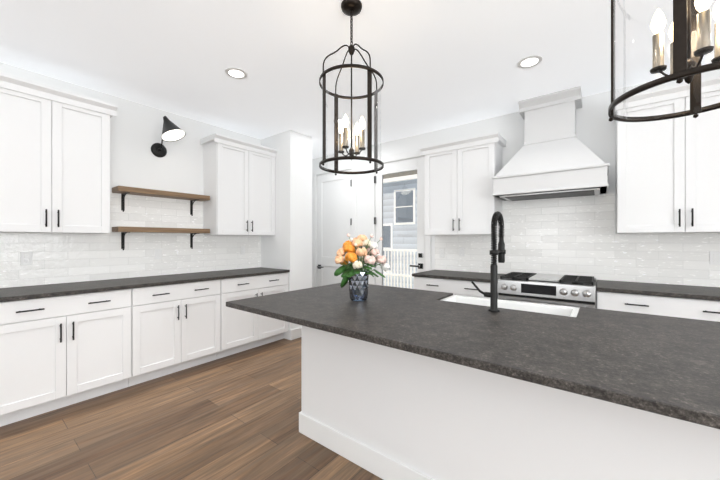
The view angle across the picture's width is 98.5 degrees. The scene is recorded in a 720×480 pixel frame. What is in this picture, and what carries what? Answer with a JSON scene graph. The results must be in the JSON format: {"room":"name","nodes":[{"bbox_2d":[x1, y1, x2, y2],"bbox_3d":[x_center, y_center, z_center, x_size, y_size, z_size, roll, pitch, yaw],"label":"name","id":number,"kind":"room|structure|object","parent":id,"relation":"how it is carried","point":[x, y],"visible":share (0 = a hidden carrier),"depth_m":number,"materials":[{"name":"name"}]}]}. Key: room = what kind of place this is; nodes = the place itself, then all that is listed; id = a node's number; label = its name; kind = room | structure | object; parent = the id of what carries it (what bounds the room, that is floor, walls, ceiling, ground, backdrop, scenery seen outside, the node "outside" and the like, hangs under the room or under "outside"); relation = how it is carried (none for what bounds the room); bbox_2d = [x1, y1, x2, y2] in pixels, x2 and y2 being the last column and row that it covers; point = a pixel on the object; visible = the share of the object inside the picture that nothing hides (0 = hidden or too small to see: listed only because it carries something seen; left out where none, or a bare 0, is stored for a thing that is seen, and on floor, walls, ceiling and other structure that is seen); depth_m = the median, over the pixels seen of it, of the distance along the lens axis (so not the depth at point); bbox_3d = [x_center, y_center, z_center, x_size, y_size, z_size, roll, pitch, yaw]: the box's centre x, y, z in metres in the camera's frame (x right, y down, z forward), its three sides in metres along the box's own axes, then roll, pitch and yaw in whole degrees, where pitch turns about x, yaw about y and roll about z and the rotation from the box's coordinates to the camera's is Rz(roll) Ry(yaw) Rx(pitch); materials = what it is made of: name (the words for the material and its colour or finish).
{"room":"kitchen","nodes":[
{"label":"kitchen","id":0,"kind":"room"},
{"bbox_2d":[0,62,260,287],"bbox_3d":[-3.274,-0.068,2.183,0.150,2.755,5.850,0,0,38],"label":"wall","id":1,"kind":"structure","parent":0,"point":[136,128],"depth_m":3.34,"materials":[{"name":"white paint"}]},
{"bbox_2d":[0,81,111,236],"bbox_3d":[-2.628,-0.611,2.613,0.336,1.100,0.761,0,0,38],"label":"upper cabinet","id":2,"kind":"object","parent":1,"relation":"attached to","point":[67,216],"depth_m":2.51,"materials":[{"name":"white wood"}]},
{"bbox_2d":[0,189,260,313],"bbox_3d":[-2.504,-0.050,3.039,0.016,0.880,3.547,0,0,38],"label":"backsplash","id":3,"kind":"structure","parent":1,"relation":"attached to","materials":[{"name":"tile"}]},
{"bbox_2d":[151,116,185,157],"bbox_3d":[-2.040,-1.113,3.330,0.397,0.403,0.233,0,0,38],"label":"lamp","id":4,"kind":"object","parent":1,"relation":"attached to","point":[171,131],"visible":1,"depth_m":3.35,"materials":[{"name":"black metal"}]},
{"bbox_2d":[200,137,275,236],"bbox_3d":[-1.539,-0.611,4.022,0.336,1.100,0.811,0,0,38],"label":"upper cabinet","id":5,"kind":"object","parent":1,"relation":"attached to","point":[237,199],"depth_m":3.81,"materials":[{"name":"white wood"}]},
{"bbox_2d":[0,337,382,479],"bbox_3d":[-0.573,1.340,0.853,7.550,0.060,7.350,0,0,38],"label":"floor","id":6,"kind":"structure","parent":0,"point":[235,416],"depth_m":2.10,"materials":[{"name":"brown wood"}]},
{"bbox_2d":[0,289,143,426],"bbox_3d":[-2.488,0.866,2.560,0.608,0.889,0.969,0,0,38],"label":"base cabinet","id":7,"kind":"object","parent":6,"relation":"on","point":[56,352],"depth_m":2.38,"materials":[{"name":"white wood"}]},
{"bbox_2d":[0,269,289,300],"bbox_3d":[-2.252,0.405,2.844,0.633,0.030,3.546,0,0,38],"label":"countertop","id":8,"kind":"structure","parent":7,"relation":"on","point":[65,289],"depth_m":2.78,"materials":[{"name":"grey stone"}]},
{"bbox_2d":[144,281,227,381],"bbox_3d":[-1.985,0.866,3.210,0.608,0.889,0.934,0,0,38],"label":"base cabinet","id":9,"kind":"object","parent":6,"relation":"on","point":[186,326],"depth_m":3.05,"materials":[{"name":"white wood"}]},
{"bbox_2d":[228,273,287,355],"bbox_3d":[-1.478,0.866,3.866,0.608,0.889,0.982,0,0,38],"label":"base cabinet","id":10,"kind":"object","parent":6,"relation":"on","point":[246,330],"depth_m":3.66,"materials":[{"name":"white wood"}]},
{"bbox_2d":[299,326,719,479],"bbox_3d":[0.713,0.865,1.740,2.248,0.889,0.794,0,0,38],"label":"kitchen island","id":11,"kind":"object","parent":6,"relation":"on","point":[398,383],"depth_m":1.43,"materials":[{"name":"white wood"}]},
{"bbox_2d":[226,282,719,433],"bbox_3d":[0.598,0.405,1.591,2.740,0.031,1.190,0,0,38],"label":"island countertop","id":12,"kind":"structure","parent":11,"relation":"on","point":[660,366],"depth_m":1.23,"materials":[{"name":"grey stone"}]},
{"bbox_2d":[334,233,389,300],"bbox_3d":[-0.014,0.173,2.015,0.344,0.433,0.331,0,0,38],"label":"flower vase","id":13,"kind":"object","parent":12,"relation":"on","point":[355,274],"visible":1,"depth_m":1.96,"materials":[{"name":"blue glass"}]},
{"bbox_2d":[471,211,505,311],"bbox_3d":[0.748,0.113,1.797,0.154,0.553,0.218,0,0,38],"label":"faucet","id":14,"kind":"object","parent":12,"relation":"on","point":[500,252],"visible":1,"depth_m":1.70,"materials":[{"name":"black metal"}]},
{"bbox_2d":[498,272,595,308],"bbox_3d":[1.812,0.833,3.005,0.756,0.955,0.701,0,0,38],"label":"range","id":15,"kind":"object","parent":6,"relation":"on","point":[573,291],"visible":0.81,"depth_m":2.79,"materials":[{"name":"silver metal"}]},
{"bbox_2d":[412,76,719,321],"bbox_3d":[2.181,0.043,2.764,3.574,2.535,0.655,0,0,38],"label":"cabinets","id":16,"kind":"object","parent":6,"relation":"on","point":[644,238],"visible":0.62,"depth_m":2.81,"materials":[{"name":"white wood"}]},
{"bbox_2d":[412,269,719,321],"bbox_3d":[2.188,0.405,2.759,3.532,0.030,0.633,0,0,38],"label":"countertop","id":17,"kind":"structure","parent":16,"relation":"on","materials":[{"name":"black stone"}]},
{"bbox_2d":[261,130,311,339],"bbox_3d":[-1.346,-0.068,4.636,1.400,2.755,0.390,0,0,38],"label":"wall","id":18,"kind":"structure","parent":0,"point":[287,245],"depth_m":4.18,"materials":[{"name":"white paint"}]},
{"bbox_2d":[291,327,300,339],"bbox_3d":[-0.785,1.242,4.202,0.015,0.135,0.391,0,0,38],"label":"baseboard","id":19,"kind":"structure","parent":18,"relation":"attached to","point":[295,333],"depth_m":4.09,"materials":[{"name":"white wood"}]},
{"bbox_2d":[0,0,716,158],"bbox_3d":[-0.573,-1.475,0.853,7.550,0.060,7.350,0,0,38],"label":"ceiling","id":20,"kind":"structure","parent":0,"point":[439,64],"depth_m":2.42,"materials":[{"name":"white paint"}]},
{"bbox_2d":[225,67,247,78],"bbox_3d":[-1.071,-1.442,2.686,0.183,0.006,0.183,0,0,32],"label":"recessed light","id":21,"kind":"object","parent":20,"relation":"in","point":[236,73],"depth_m":2.68,"materials":[{"name":"white"}]},
{"bbox_2d":[319,0,383,174],"bbox_3d":[-0.052,-0.938,1.911,0.396,1.014,0.396,0,0,38],"label":"pendant lantern","id":22,"kind":"object","parent":20,"relation":"hanging from","point":[351,8],"visible":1,"depth_m":1.89,"materials":[{"name":"brown metal"}]},
{"bbox_2d":[517,55,542,68],"bbox_3d":[1.375,-1.442,2.514,0.183,0.006,0.183,0,0,14],"label":"recessed light","id":23,"kind":"object","parent":20,"relation":"in","point":[523,63],"depth_m":2.51,"materials":[{"name":"white"}]},
{"bbox_2d":[608,0,719,121],"bbox_3d":[1.035,-0.938,0.976,0.396,1.014,0.396,0,0,38],"label":"pendant lantern","id":24,"kind":"object","parent":20,"relation":"hanging from","point":[689,34],"visible":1,"depth_m":0.98,"materials":[{"name":"brown metal"}]},
{"bbox_2d":[312,69,719,308],"bbox_3d":[1.629,-0.068,3.702,7.550,2.755,0.150,0,0,38],"label":"wall","id":25,"kind":"structure","parent":0,"point":[595,130],"depth_m":3.58,"materials":[{"name":"white paint"}]},
{"bbox_2d":[317,170,351,286],"bbox_3d":[-0.443,0.084,5.195,0.805,2.428,0.097,0,0,38],"label":"door","id":26,"kind":"structure","parent":25,"relation":"in","point":[334,210],"depth_m":5.25,"materials":[{"name":"white wood"}]},
{"bbox_2d":[313,150,430,286],"bbox_3d":[0.100,0.043,4.871,2.250,2.535,0.168,0,0,38],"label":"door frame","id":27,"kind":"structure","parent":25,"relation":"attached to","point":[393,158],"depth_m":4.72,"materials":[{"name":"white wood"}]},
{"bbox_2d":[374,157,424,287],"bbox_3d":[0.542,0.084,4.434,0.825,2.428,0.097,0,0,38],"label":"door","id":28,"kind":"structure","parent":25,"relation":"in","point":[410,165],"depth_m":4.40,"materials":[{"name":"white wood"}]},
{"bbox_2d":[491,86,608,200],"bbox_3d":[1.869,-0.938,3.077,0.934,1.007,0.539,0,0,38],"label":"range hood","id":29,"kind":"object","parent":25,"relation":"attached to","point":[554,157],"visible":1,"depth_m":2.99,"materials":[{"name":"white paint"}]},
{"bbox_2d":[434,193,719,308],"bbox_3d":[2.383,-0.008,3.011,3.532,0.876,0.016,0,0,38],"label":"backsplash","id":30,"kind":"structure","parent":25,"relation":"attached to","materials":[{"name":"tile"}]},
{"bbox_3d":[4.574,1.920,20.390,50.000,1.180,29.840,0,0,38],"label":"ground","id":31,"kind":"structure","parent":0,"visible":0},
{"bbox_2d":[383,249,416,288],"bbox_3d":[0.523,1.260,11.470,10.500,2.100,0.130,0,0,38],"label":"railing","id":32,"kind":"object","parent":31,"relation":"on","point":[401,275],"depth_m":10.76,"materials":[{"name":"white wood"}]},
{"bbox_2d":[383,170,416,288],"bbox_3d":[2.888,-1.690,17.800,13.300,8.000,9.000,0,0,38],"label":"neighbor house","id":33,"kind":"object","parent":31,"relation":"on","point":[400,233],"depth_m":13.53,"materials":[{"name":"white"}]}
]}

